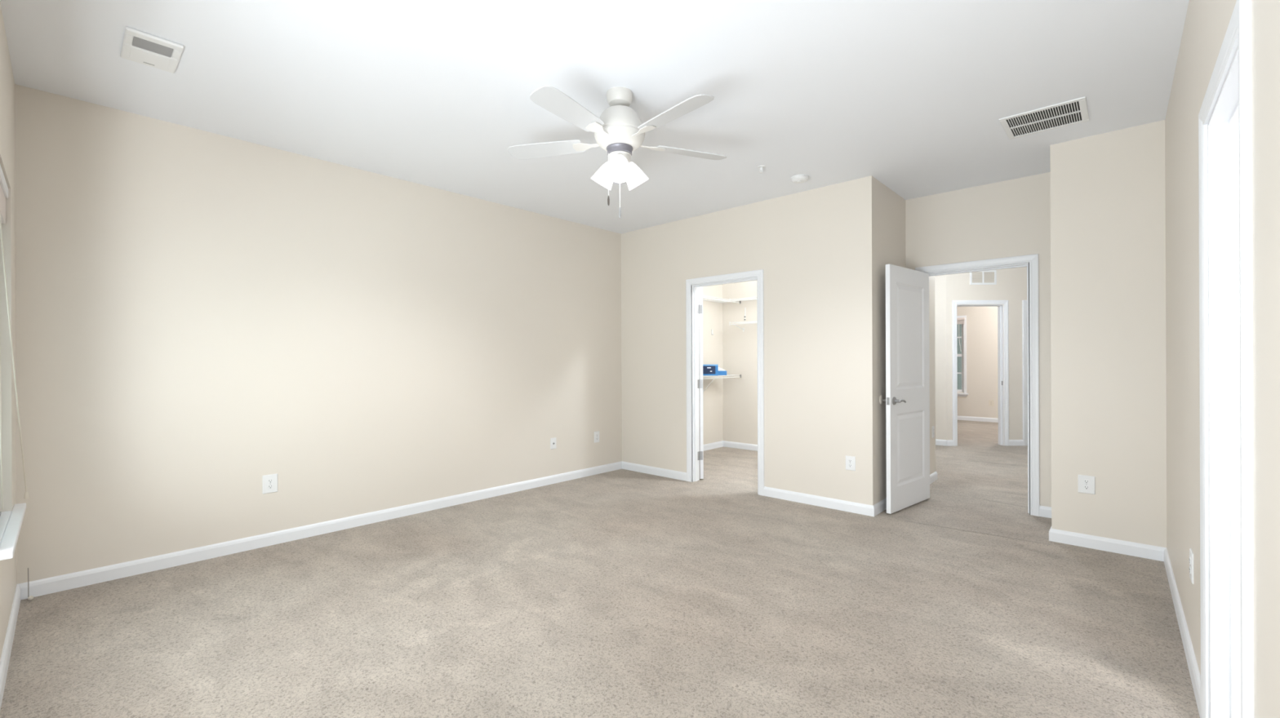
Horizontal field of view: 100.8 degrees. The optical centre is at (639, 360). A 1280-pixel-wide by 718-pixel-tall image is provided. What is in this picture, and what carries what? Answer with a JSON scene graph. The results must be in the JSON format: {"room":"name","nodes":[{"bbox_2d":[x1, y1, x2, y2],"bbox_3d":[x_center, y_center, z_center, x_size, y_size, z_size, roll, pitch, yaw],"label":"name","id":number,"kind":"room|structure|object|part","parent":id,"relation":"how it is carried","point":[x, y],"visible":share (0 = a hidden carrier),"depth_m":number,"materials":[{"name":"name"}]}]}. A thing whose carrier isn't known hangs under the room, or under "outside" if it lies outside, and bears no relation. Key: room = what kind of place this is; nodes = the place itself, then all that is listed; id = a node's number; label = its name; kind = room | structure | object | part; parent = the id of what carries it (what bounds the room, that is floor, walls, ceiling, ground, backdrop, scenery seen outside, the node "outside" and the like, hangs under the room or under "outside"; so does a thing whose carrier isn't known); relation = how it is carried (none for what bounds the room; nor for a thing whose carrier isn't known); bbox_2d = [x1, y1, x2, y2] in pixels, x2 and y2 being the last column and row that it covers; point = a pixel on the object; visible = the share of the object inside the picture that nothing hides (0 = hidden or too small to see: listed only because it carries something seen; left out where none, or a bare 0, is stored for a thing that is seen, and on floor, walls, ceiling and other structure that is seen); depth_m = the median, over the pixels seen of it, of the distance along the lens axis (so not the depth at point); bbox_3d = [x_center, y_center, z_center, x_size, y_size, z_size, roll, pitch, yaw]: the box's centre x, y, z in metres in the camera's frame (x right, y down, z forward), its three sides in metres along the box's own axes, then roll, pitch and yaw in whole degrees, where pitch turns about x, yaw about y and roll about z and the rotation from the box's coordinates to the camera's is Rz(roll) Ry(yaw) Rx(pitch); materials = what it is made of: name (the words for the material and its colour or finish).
{"room":"empty bedroom","nodes":[
{"label":"empty bedroom","id":0,"kind":"room"},
{"bbox_2d":[0,3,16,660],"bbox_3d":[-1.548,-0.105,1.077,4.936,2.740,0.160,0,0,43],"label":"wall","id":1,"kind":"structure","parent":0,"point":[8,397],"depth_m":2.56,"materials":[{"name":"beige paint"}]},
{"bbox_2d":[0,584,20,711],"bbox_3d":[-1.631,1.223,1.277,4.536,0.085,0.014,0,0,43],"label":"baseboard","id":2,"kind":"structure","parent":1,"relation":"attached to","point":[6,651],"depth_m":2.27,"materials":[{"name":"white paint"}]},
{"bbox_2d":[0,164,29,510],"bbox_3d":[-2.834,-0.062,2.353,0.947,1.546,0.123,0,0,43],"label":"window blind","id":3,"kind":"object","parent":1,"relation":"attached to","point":[3,186],"visible":1,"depth_m":2.46,"materials":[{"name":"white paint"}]},
{"bbox_3d":[-2.951,-0.034,2.441,0.254,1.491,0.006,0,0,42],"label":"pull cord","id":4,"kind":"part","parent":3,"relation":"part of","materials":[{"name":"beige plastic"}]},
{"bbox_2d":[0,502,26,560],"bbox_3d":[-2.804,0.741,2.320,1.032,0.028,0.115,0,0,43],"label":"window sill","id":5,"kind":"structure","parent":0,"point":[11,522],"depth_m":2.28,"materials":[{"name":"white paint"}]},
{"bbox_2d":[14,84,723,584],"bbox_3d":[-1.176,-0.106,5.231,0.140,2.740,7.110,0,0,43],"label":"wall","id":6,"kind":"structure","parent":0,"point":[202,316],"depth_m":3.63,"materials":[{"name":"beige paint"}]},
{"bbox_2d":[262,474,277,494],"bbox_3d":[-2.539,0.848,3.635,0.009,0.126,0.088,0,0,43],"label":"wall outlet","id":7,"kind":"object","parent":6,"relation":"attached to","point":[269,482],"visible":1,"depth_m":3.63,"materials":[{"name":"white plastic"}]},
{"bbox_2d":[267,484,273,488],"bbox_3d":[-2.537,0.867,3.633,0.003,0.030,0.034,0,0,43],"label":"socket","id":8,"kind":"object","parent":7,"relation":"attached to","point":[269,486],"depth_m":3.63,"materials":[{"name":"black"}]},
{"bbox_2d":[267,479,273,483],"bbox_3d":[-2.537,0.828,3.633,0.003,0.030,0.034,0,0,43],"label":"socket","id":9,"kind":"object","parent":7,"relation":"attached to","point":[269,481],"depth_m":3.63,"materials":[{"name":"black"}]},
{"bbox_2d":[17,461,622,600],"bbox_3d":[-1.753,1.224,4.484,0.014,0.085,4.571,0,0,43],"label":"baseboard","id":10,"kind":"structure","parent":6,"relation":"attached to","point":[43,587],"depth_m":3.62,"materials":[{"name":"white paint"}]},
{"bbox_2d":[550,437,556,449],"bbox_3d":[-0.884,0.852,5.429,0.016,0.114,0.075,0,0,43],"label":"plate","id":11,"kind":"object","parent":6,"relation":"attached to","point":[553,441],"visible":1,"depth_m":5.43,"materials":[{"name":"white plastic"}]},
{"bbox_2d":[594,431,599,443],"bbox_3d":[-0.478,0.849,5.876,0.009,0.122,0.078,0,0,43],"label":"wall outlet","id":12,"kind":"object","parent":6,"relation":"attached to","point":[596,433],"visible":1,"depth_m":5.87,"materials":[{"name":"white plastic"}]},
{"bbox_2d":[703,440,723,451],"bbox_3d":[0.544,1.215,6.983,0.014,0.085,1.988,0,0,43],"label":"baseboard","id":13,"kind":"structure","parent":6,"relation":"attached to","point":[719,444],"depth_m":7.52,"materials":[{"name":"white paint"}]},
{"bbox_2d":[698,374,741,396],"bbox_3d":[0.691,0.369,6.926,0.312,0.336,1.858,0,0,43],"label":"wire shelf","id":14,"kind":"object","parent":6,"relation":"attached to","point":[729,375],"visible":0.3,"depth_m":7.14,"materials":[{"name":"white metal"}]},
{"bbox_2d":[702,364,718,375],"bbox_3d":[0.931,0.128,7.165,0.250,0.150,0.122,0,0,9],"label":"carton","id":15,"kind":"object","parent":14,"relation":"on","point":[708,370],"visible":0.73,"depth_m":7.10,"materials":[{"name":"blue cardboard"}]},
{"bbox_3d":[0.690,0.224,6.926,0.306,0.034,1.850,0,0,43],"label":"rail","id":16,"kind":"part","parent":14,"relation":"part of","materials":[{"name":"white metal"}]},
{"bbox_2d":[718,367,726,375],"bbox_3d":[1.109,0.135,7.294,0.170,0.133,0.100,0,0,9],"label":"pack","id":17,"kind":"object","parent":14,"relation":"on","point":[721,371],"visible":0.57,"depth_m":7.24,"materials":[{"name":"white"}]},
{"bbox_2d":[702,295,741,303],"bbox_3d":[0.670,-0.681,6.907,0.312,0.336,1.908,0,0,43],"label":"wire shelf","id":18,"kind":"object","parent":6,"relation":"attached to","point":[704,297],"visible":0.37,"depth_m":7.29,"materials":[{"name":"white metal"}]},
{"bbox_2d":[0,0,1189,233],"bbox_3d":[3.193,-1.543,5.549,7.600,0.100,13.500,0,0,43],"label":"ceiling","id":19,"kind":"structure","parent":0,"point":[911,96],"depth_m":2.79,"materials":[{"name":"white paint"}]},
{"bbox_2d":[120,26,183,73],"bbox_3d":[-2.311,-1.462,2.505,0.324,0.019,0.196,0,0,43],"label":"ceiling vent","id":20,"kind":"object","parent":19,"relation":"in","point":[139,46],"visible":1,"depth_m":2.48,"materials":[{"name":"white plastic"}]},
{"bbox_3d":[-2.362,-1.455,2.551,0.131,0.003,0.138,0,0,43],"label":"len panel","id":21,"kind":"part","parent":20,"relation":"part of","materials":[{"name":"white plastic"}]},
{"bbox_2d":[507,85,726,217],"bbox_3d":[-0.104,-1.135,2.893,1.260,0.690,1.269,0,0,43],"label":"ceiling fan","id":22,"kind":"object","parent":19,"relation":"hanging from","point":[619,131],"visible":1,"depth_m":2.85,"materials":[{"name":"white metal"}]},
{"bbox_3d":[-0.539,-1.211,3.036,0.449,0.032,0.136,0,0,14],"label":"blade","id":23,"kind":"part","parent":22,"relation":"part of","materials":[{"name":"white wood"}]},
{"bbox_3d":[-0.345,-1.211,2.557,0.136,0.032,0.449,0,0,32],"label":"blade","id":24,"kind":"part","parent":22,"relation":"part of","materials":[{"name":"white wood"}]},
{"bbox_3d":[-0.207,-1.036,2.975,0.144,0.154,0.127,0,0,43],"label":"lamp shade","id":25,"kind":"part","parent":22,"relation":"part of","materials":[{"name":"white glass"}]},
{"bbox_3d":[-0.173,-1.025,2.910,0.003,0.240,0.004,0,0,43],"label":"pull chain","id":26,"kind":"part","parent":22,"relation":"part of","materials":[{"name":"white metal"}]},
{"bbox_3d":[-0.109,-1.066,2.855,0.044,0.044,0.044,0,0,43],"label":"bulb","id":27,"kind":"part","parent":22,"relation":"part of","materials":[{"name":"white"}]},
{"bbox_3d":[-0.107,-1.036,2.818,0.134,0.154,0.135,0,0,43],"label":"lamp shade","id":28,"kind":"part","parent":22,"relation":"part of","materials":[{"name":"white glass"}]},
{"bbox_3d":[-0.111,-0.948,2.930,0.003,0.204,0.004,0,0,43],"label":"pull chain","id":29,"kind":"part","parent":22,"relation":"part of","materials":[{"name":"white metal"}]},
{"bbox_3d":[-0.019,-1.037,2.982,0.126,0.154,0.144,0,0,43],"label":"lamp shade","id":30,"kind":"part","parent":22,"relation":"part of","materials":[{"name":"white glass"}]},
{"bbox_3d":[0.170,-1.213,2.593,0.136,0.032,0.449,0,0,-40],"label":"blade","id":31,"kind":"part","parent":22,"relation":"part of","materials":[{"name":"white"}]},
{"bbox_3d":[0.295,-1.214,3.094,0.449,0.032,0.136,0,0,-22],"label":"blade","id":32,"kind":"part","parent":22,"relation":"part of","materials":[{"name":"white wood"}]},
{"bbox_2d":[757,164,765,173],"bbox_3d":[0.928,-1.460,4.045,0.060,0.048,0.060,0,0,43],"label":"sprinkler head","id":33,"kind":"object","parent":19,"relation":"attached to","point":[761,166],"visible":1,"depth_m":4.04},
{"bbox_2d":[791,174,808,183],"bbox_3d":[1.297,-1.464,4.290,0.144,0.043,0.144,0,0,43],"label":"smoke detector","id":34,"kind":"object","parent":19,"relation":"attached to","point":[797,179],"visible":1,"depth_m":4.25,"materials":[{"name":"white plastic"}]},
{"bbox_2d":[998,96,1088,139],"bbox_3d":[2.493,-1.486,3.265,0.410,0.008,0.400,0,0,43],"label":"ceiling vent","id":35,"kind":"object","parent":19,"relation":"in","point":[1075,111],"visible":1,"depth_m":3.25,"materials":[{"name":"white plastic"}]},
{"bbox_2d":[0,420,1199,717],"bbox_3d":[3.204,1.287,5.549,7.600,0.080,13.500,0,0,43],"label":"floor","id":36,"kind":"structure","parent":0,"point":[620,593],"depth_m":2.59,"materials":[{"name":"beige carpet"}]},
{"bbox_2d":[27,568,33,600],"bbox_3d":[-3.234,1.187,2.809,0.024,0.170,0.022,0,0,43],"label":"cable","id":37,"kind":"object","parent":36,"relation":"on","point":[29,598],"visible":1,"depth_m":2.81,"materials":[{"name":"beige plastic"}]},
{"bbox_2d":[722,280,757,444],"bbox_3d":[2.238,-0.119,6.846,2.701,2.740,0.110,0,0,43],"label":"wall","id":38,"kind":"structure","parent":0,"point":[740,348],"depth_m":7.52,"materials":[{"name":"beige paint"}]},
{"bbox_2d":[723,440,757,451],"bbox_3d":[2.159,1.208,6.840,2.586,0.085,0.014,0,0,43],"label":"baseboard","id":39,"kind":"structure","parent":38,"relation":"attached to","point":[726,444],"depth_m":7.50,"materials":[{"name":"white paint"}]},
{"bbox_2d":[728,320,756,332],"bbox_3d":[2.164,-0.472,6.619,2.258,0.126,0.312,0,0,43],"label":"wire shelf","id":40,"kind":"object","parent":38,"relation":"attached to","point":[749,322],"visible":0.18,"depth_m":7.25,"materials":[{"name":"white metal"}]},
{"bbox_3d":[2.164,-0.512,6.619,2.250,0.034,0.306,0,0,43],"label":"rail","id":41,"kind":"part","parent":40,"relation":"part of","materials":[{"name":"white metal"}]},
{"bbox_2d":[728,297,756,302],"bbox_3d":[2.164,-0.832,6.624,2.263,0.046,0.300,0,0,43],"label":"wire shelf","id":42,"kind":"object","parent":38,"relation":"attached to","point":[743,299],"visible":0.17,"depth_m":7.23,"materials":[{"name":"white metal"}]},
{"bbox_2d":[621,175,877,506],"bbox_3d":[0.864,-0.114,5.256,2.831,2.740,0.115,0,0,43],"label":"wall","id":43,"kind":"structure","parent":0,"point":[815,249],"depth_m":4.75,"materials":[{"name":"beige paint"}]},
{"bbox_2d":[622,461,686,481],"bbox_3d":[0.139,1.216,5.840,0.964,0.085,0.014,0,0,43],"label":"baseboard","id":44,"kind":"structure","parent":43,"relation":"attached to","point":[664,473],"depth_m":5.81,"materials":[{"name":"white paint"}]},
{"bbox_2d":[698,287,703,479],"bbox_3d":[0.680,0.237,5.928,0.042,2.015,0.757,0,0,6],"label":"door","id":45,"kind":"structure","parent":43,"relation":"in","point":[700,291],"depth_m":5.56,"materials":[{"name":"white paint"}]},
{"bbox_2d":[685,269,764,496],"bbox_3d":[0.855,0.205,5.254,0.897,2.101,0.132,0,0,43],"label":"door frame","id":46,"kind":"structure","parent":43,"relation":"attached to","point":[692,418],"depth_m":5.47,"materials":[{"name":"white paint"}]},
{"bbox_2d":[764,486,874,516],"bbox_3d":[1.513,1.211,4.577,0.992,0.085,0.014,0,0,43],"label":"baseboard","id":47,"kind":"structure","parent":43,"relation":"attached to","point":[833,504],"depth_m":4.53,"materials":[{"name":"white paint"}]},
{"bbox_2d":[845,455,855,471],"bbox_3d":[1.738,0.850,4.372,0.082,0.117,0.009,0,0,43],"label":"wall outlet","id":48,"kind":"object","parent":43,"relation":"attached to","point":[850,460],"visible":1,"depth_m":4.37,"materials":[{"name":"white plastic"}]},
{"bbox_2d":[876,179,935,502],"bbox_3d":[2.470,-0.120,4.984,0.160,2.740,1.658,0,0,43],"label":"wall","id":49,"kind":"structure","parent":0,"point":[891,206],"depth_m":4.49,"materials":[{"name":"beige paint"}]},
{"bbox_2d":[873,497,886,516],"bbox_3d":[2.174,1.208,4.572,0.014,0.085,0.902,0,0,43],"label":"baseboard","id":50,"kind":"structure","parent":49,"relation":"attached to","point":[881,506],"depth_m":4.34,"materials":[{"name":"white paint"}]},
{"bbox_2d":[879,395,883,404],"bbox_3d":[2.010,0.327,4.402,0.010,0.080,0.080,0,0,43],"label":"bumper cover","id":51,"kind":"object","parent":49,"relation":"attached to","point":[881,398],"visible":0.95,"depth_m":4.38,"materials":[{"name":"beige paint"}]},
{"bbox_2d":[882,264,929,514],"bbox_3d":[2.303,0.228,4.532,0.780,2.020,0.148,0,0,-40],"label":"door","id":52,"kind":"structure","parent":49,"relation":"in","point":[907,401],"depth_m":4.47,"materials":[{"name":"white paint"}]},
{"bbox_3d":[2.010,0.330,4.287,0.002,0.060,0.023,0,0,-40],"label":"latch plate","id":53,"kind":"part","parent":52,"relation":"part of","materials":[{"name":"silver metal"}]},
{"bbox_3d":[2.088,0.329,4.293,0.066,0.066,0.056,0,0,-40],"label":"lever handle","id":54,"kind":"part","parent":52,"relation":"part of","materials":[{"name":"silver metal"}]},
{"bbox_2d":[931,426,934,438],"bbox_3d":[3.029,0.738,5.464,0.009,0.118,0.080,0,0,43],"label":"wall outlet","id":55,"kind":"object","parent":49,"relation":"attached to","point":[932,427],"visible":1,"depth_m":5.45,"materials":[{"name":"white plastic"}]},
{"bbox_2d":[929,471,937,484],"bbox_3d":[2.844,1.206,5.257,0.014,0.085,0.784,0,0,43],"label":"baseboard","id":56,"kind":"structure","parent":49,"relation":"attached to","point":[933,477],"depth_m":5.43,"materials":[{"name":"white paint"}]},
{"bbox_2d":[934,275,946,439],"bbox_3d":[3.401,-0.124,8.745,2.970,2.740,0.120,0,0,43],"label":"wall","id":57,"kind":"structure","parent":0,"point":[940,281],"depth_m":7.75,"materials":[{"name":"beige paint"}]},
{"bbox_2d":[935,439,946,446],"bbox_3d":[3.471,1.203,8.595,2.670,0.085,0.014,0,0,43],"label":"baseboard","id":58,"kind":"structure","parent":57,"relation":"attached to","point":[938,442],"depth_m":7.73,"materials":[{"name":"white paint"}]},
{"bbox_2d":[956,306,998,418],"bbox_3d":[7.296,-0.139,10.448,6.400,2.740,0.160,0,0,43],"label":"wall","id":59,"kind":"structure","parent":0,"point":[982,387],"depth_m":10.72,"materials":[{"name":"beige paint"}]},
{"bbox_2d":[956,315,968,396],"bbox_3d":[6.400,-0.091,11.188,0.940,1.670,0.125,0,0,43],"label":"window","id":60,"kind":"structure","parent":59,"relation":"in","point":[963,355],"depth_m":10.90,"materials":[{"name":"white paint"}]},
{"bbox_3d":[6.423,-0.482,11.214,0.724,0.692,0.032,0,0,43],"label":"sash","id":61,"kind":"part","parent":60,"relation":"part of","materials":[{"name":"white paint"}]},
{"bbox_3d":[6.426,0.262,11.214,0.724,0.685,0.032,0,0,43],"label":"sash","id":62,"kind":"part","parent":60,"relation":"part of","materials":[{"name":"white paint"}]},
{"bbox_2d":[956,317,964,350],"bbox_3d":[6.364,-0.533,11.143,0.830,0.695,0.042,0,0,43],"label":"window blind","id":63,"kind":"object","parent":60,"relation":"attached to","point":[961,319],"visible":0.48,"depth_m":10.91,"materials":[{"name":"white plastic"}]},
{"bbox_3d":[6.376,0.709,11.158,0.940,0.070,0.045,0,0,43],"label":"sill","id":64,"kind":"part","parent":60,"relation":"part of","materials":[{"name":"white paint"}]},
{"bbox_2d":[957,416,998,422],"bbox_3d":[7.242,1.189,10.384,6.200,0.085,0.014,0,0,43],"label":"baseboard","id":65,"kind":"structure","parent":59,"relation":"attached to","point":[959,418],"depth_m":10.73,"materials":[{"name":"white paint"}]},
{"bbox_2d":[988,400,993,406],"bbox_3d":[7.025,0.852,10.586,0.085,0.118,0.009,0,0,43],"label":"wall outlet","id":66,"kind":"object","parent":59,"relation":"attached to","point":[990,402],"visible":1,"depth_m":10.59,"materials":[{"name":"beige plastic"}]},
{"bbox_2d":[905,172,1051,513],"bbox_3d":[2.914,-0.122,4.578,1.335,2.740,0.115,0,0,43],"label":"wall","id":67,"kind":"structure","parent":0,"point":[1011,218],"depth_m":4.41,"materials":[{"name":"beige paint"}]},
{"bbox_2d":[915,253,1039,516],"bbox_3d":[2.897,0.198,4.583,0.906,2.101,0.132,0,0,43],"label":"door frame","id":68,"kind":"structure","parent":67,"relation":"attached to","point":[1033,260],"depth_m":4.26,"materials":[{"name":"white paint"}]},
{"bbox_2d":[1039,506,1051,518],"bbox_3d":[3.244,1.204,4.191,0.133,0.085,0.014,0,0,43],"label":"baseboard","id":69,"kind":"structure","parent":67,"relation":"attached to","point":[1044,512],"depth_m":4.20,"materials":[{"name":"white paint"}]},
{"bbox_2d":[946,266,1026,439],"bbox_3d":[6.053,-0.134,7.754,3.200,2.740,0.115,0,0,0],"label":"wall","id":70,"kind":"structure","parent":0,"point":[1011,283],"depth_m":7.70,"materials":[{"name":"beige paint"}]},
{"bbox_2d":[946,440,953,446],"bbox_3d":[4.503,1.199,7.689,0.090,0.085,0.014,0,0,0],"label":"baseboard","id":71,"kind":"structure","parent":70,"relation":"attached to","point":[949,442],"depth_m":7.68,"materials":[{"name":"white paint"}]},
{"bbox_2d":[951,300,1008,446],"bbox_3d":[4.948,0.182,7.745,0.810,2.116,0.132,0,0,0],"label":"door frame","id":72,"kind":"structure","parent":70,"relation":"attached to","point":[1003,415],"depth_m":7.68,"materials":[{"name":"white paint"}]},
{"bbox_2d":[969,270,996,284],"bbox_3d":[4.986,-1.210,7.691,0.382,0.210,0.010,0,0,0],"label":"air vent","id":73,"kind":"object","parent":70,"relation":"in","point":[982,277],"visible":0.95,"depth_m":7.69,"materials":[{"name":"white plastic"}]},
{"bbox_2d":[1008,440,1023,445],"bbox_3d":[5.461,1.196,7.689,0.211,0.085,0.014,0,0,0],"label":"baseboard","id":74,"kind":"structure","parent":70,"relation":"attached to","point":[1011,442],"depth_m":7.68,"materials":[{"name":"white paint"}]},
{"bbox_2d":[1022,300,1027,445],"bbox_3d":[6.008,0.178,7.745,0.892,2.116,0.132,0,0,0],"label":"door frame","id":75,"kind":"structure","parent":70,"relation":"attached to","point":[1024,302],"depth_m":7.68,"materials":[{"name":"white paint"}]},
{"bbox_2d":[1026,351,1027,396],"bbox_3d":[6.008,0.211,7.789,0.745,2.030,0.035,0,0,0],"label":"door","id":76,"kind":"structure","parent":70,"relation":"in","point":[1027,352],"depth_m":7.77,"materials":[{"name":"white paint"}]},
{"bbox_2d":[1049,120,1166,547],"bbox_3d":[3.364,-0.124,3.634,0.805,2.740,0.665,0,0,43],"label":"wall pier","id":77,"kind":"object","parent":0,"point":[1108,189],"visible":0.57,"depth_m":3.45,"materials":[{"name":"beige paint"}]},
{"bbox_2d":[1078,475,1095,494],"bbox_3d":[2.981,0.829,3.533,0.088,0.120,0.009,0,0,43],"label":"wall outlet","id":78,"kind":"object","parent":77,"relation":"attached to","point":[1086,484],"visible":1,"depth_m":3.53,"materials":[{"name":"white plastic"}]},
{"bbox_2d":[1083,485,1089,489],"bbox_3d":[2.979,0.848,3.531,0.034,0.030,0.003,0,0,43],"label":"socket","id":79,"kind":"object","parent":78,"relation":"attached to","point":[1085,487],"depth_m":3.53,"materials":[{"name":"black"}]},
{"bbox_2d":[1083,480,1089,484],"bbox_3d":[2.979,0.809,3.531,0.034,0.030,0.003,0,0,43],"label":"socket","id":80,"kind":"object","parent":78,"relation":"attached to","point":[1085,482],"depth_m":3.53,"materials":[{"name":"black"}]},
{"bbox_2d":[1048,528,1166,561],"bbox_3d":[3.046,1.205,3.470,0.579,0.085,0.014,0,0,43],"label":"baseboard","id":81,"kind":"structure","parent":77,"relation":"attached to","point":[1116,546],"depth_m":3.45,"materials":[{"name":"white paint"}]},
{"bbox_2d":[1164,0,1279,717],"bbox_3d":[1.588,-0.117,1.339,0.115,2.740,5.120,0,0,42],"label":"wall","id":82,"kind":"structure","parent":0,"point":[1206,22],"depth_m":1.44,"materials":[{"name":"beige paint"}]},
{"bbox_2d":[1164,548,1200,717],"bbox_3d":[2.593,1.207,2.545,0.014,0.085,1.990,0,0,42],"label":"baseboard","id":83,"kind":"structure","parent":82,"relation":"attached to","point":[1194,673],"depth_m":2.29,"materials":[{"name":"white paint"}]},
{"bbox_2d":[1189,548,1193,584],"bbox_3d":[2.242,0.836,2.153,0.009,0.122,0.085,0,0,42],"label":"wall outlet","id":84,"kind":"object","parent":82,"relation":"attached to","point":[1191,553],"visible":1,"depth_m":2.13,"materials":[{"name":"white plastic"}]},
{"bbox_2d":[1198,0,1253,717],"bbox_3d":[1.686,0.205,1.460,0.140,2.096,0.822,0,0,43],"label":"door frame","id":85,"kind":"structure","parent":82,"relation":"attached to","point":[1224,140],"depth_m":1.71,"materials":[{"name":"white paint"}]},
{"bbox_3d":[1.697,0.240,1.451,0.035,2.026,0.682,0,0,42],"label":"stop moulding","id":86,"kind":"part","parent":85,"relation":"part of","materials":[{"name":"white paint"}]}
]}

